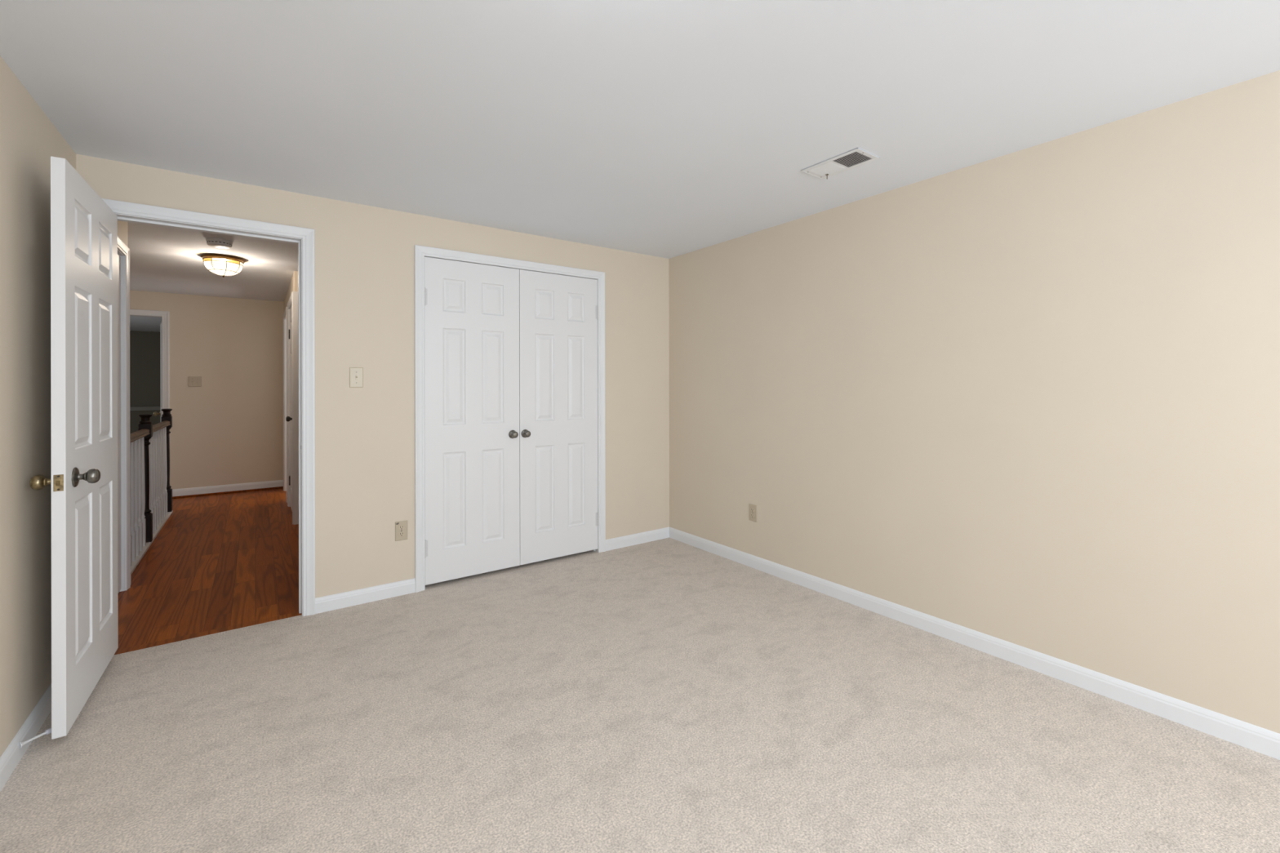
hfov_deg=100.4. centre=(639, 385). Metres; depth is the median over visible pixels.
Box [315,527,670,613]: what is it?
baseboard
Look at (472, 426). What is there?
door
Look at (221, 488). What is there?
baseboard
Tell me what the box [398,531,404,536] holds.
socket
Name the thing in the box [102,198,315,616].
trim
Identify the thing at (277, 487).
trim
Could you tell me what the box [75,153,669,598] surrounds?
wall
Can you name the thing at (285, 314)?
trim
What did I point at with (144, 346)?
wall
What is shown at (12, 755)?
baseboard
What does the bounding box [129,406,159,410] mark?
trim
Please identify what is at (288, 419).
door
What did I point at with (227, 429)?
wall
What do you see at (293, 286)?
wall
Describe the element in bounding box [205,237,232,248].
smoke detector
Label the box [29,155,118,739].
door
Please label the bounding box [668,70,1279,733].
wall
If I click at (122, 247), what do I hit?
trim
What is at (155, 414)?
trim
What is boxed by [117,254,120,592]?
door
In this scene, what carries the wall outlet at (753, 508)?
attached to the wall at (1028, 397)
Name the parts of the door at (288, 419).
knob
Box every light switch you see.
[188,376,201,386]
[349,367,363,387]
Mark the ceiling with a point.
(668, 129)
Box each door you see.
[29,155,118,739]
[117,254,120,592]
[285,306,292,511]
[424,257,519,585]
[519,269,599,564]
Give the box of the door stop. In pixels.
[18,728,51,749]
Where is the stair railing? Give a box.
[129,408,172,575]
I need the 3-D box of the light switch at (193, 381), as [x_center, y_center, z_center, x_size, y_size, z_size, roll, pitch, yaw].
[-5.083,-0.049,6.090,0.116,0.114,0.015,0,0,-36]
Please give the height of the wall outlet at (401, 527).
0.114 m
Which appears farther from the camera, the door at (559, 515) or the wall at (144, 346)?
the wall at (144, 346)
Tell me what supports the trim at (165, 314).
attached to the wall at (227, 429)
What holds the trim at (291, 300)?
attached to the wall at (293, 286)
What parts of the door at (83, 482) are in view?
knob, latch plate, knob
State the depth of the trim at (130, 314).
5.91 m
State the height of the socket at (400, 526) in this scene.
0.026 m
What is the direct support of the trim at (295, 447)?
attached to the wall at (293, 286)
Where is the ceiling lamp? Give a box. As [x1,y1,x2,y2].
[200,253,245,277]
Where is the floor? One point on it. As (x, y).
(667, 695)
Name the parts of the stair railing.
handrail, newel post, handrail, newel post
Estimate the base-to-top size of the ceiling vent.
0.030 m
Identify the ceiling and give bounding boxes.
[0,0,1279,332]
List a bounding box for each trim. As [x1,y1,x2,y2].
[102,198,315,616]
[113,611,301,655]
[117,235,130,591]
[129,309,169,435]
[129,314,162,317]
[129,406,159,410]
[153,320,162,422]
[172,486,283,498]
[283,306,287,502]
[287,291,293,524]
[293,291,298,524]
[414,244,605,592]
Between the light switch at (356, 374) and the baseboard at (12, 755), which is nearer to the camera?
the baseboard at (12, 755)
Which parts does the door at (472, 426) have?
knob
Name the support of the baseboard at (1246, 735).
attached to the wall at (1028, 397)
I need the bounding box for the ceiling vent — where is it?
[800,146,879,179]
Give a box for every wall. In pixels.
[0,55,128,757]
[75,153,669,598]
[129,289,284,489]
[129,330,159,433]
[284,271,297,311]
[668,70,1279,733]
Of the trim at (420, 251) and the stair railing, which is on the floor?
the stair railing
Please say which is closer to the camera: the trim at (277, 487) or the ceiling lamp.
the ceiling lamp
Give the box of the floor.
[0,488,1279,852]
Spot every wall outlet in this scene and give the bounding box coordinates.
[395,520,407,541]
[749,503,756,522]
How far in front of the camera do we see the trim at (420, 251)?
3.30 m
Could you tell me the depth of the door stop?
1.81 m
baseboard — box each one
[0,684,51,791]
[172,480,283,496]
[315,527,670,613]
[669,527,1279,759]
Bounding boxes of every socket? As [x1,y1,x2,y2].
[398,524,404,529]
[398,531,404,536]
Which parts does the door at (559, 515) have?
knob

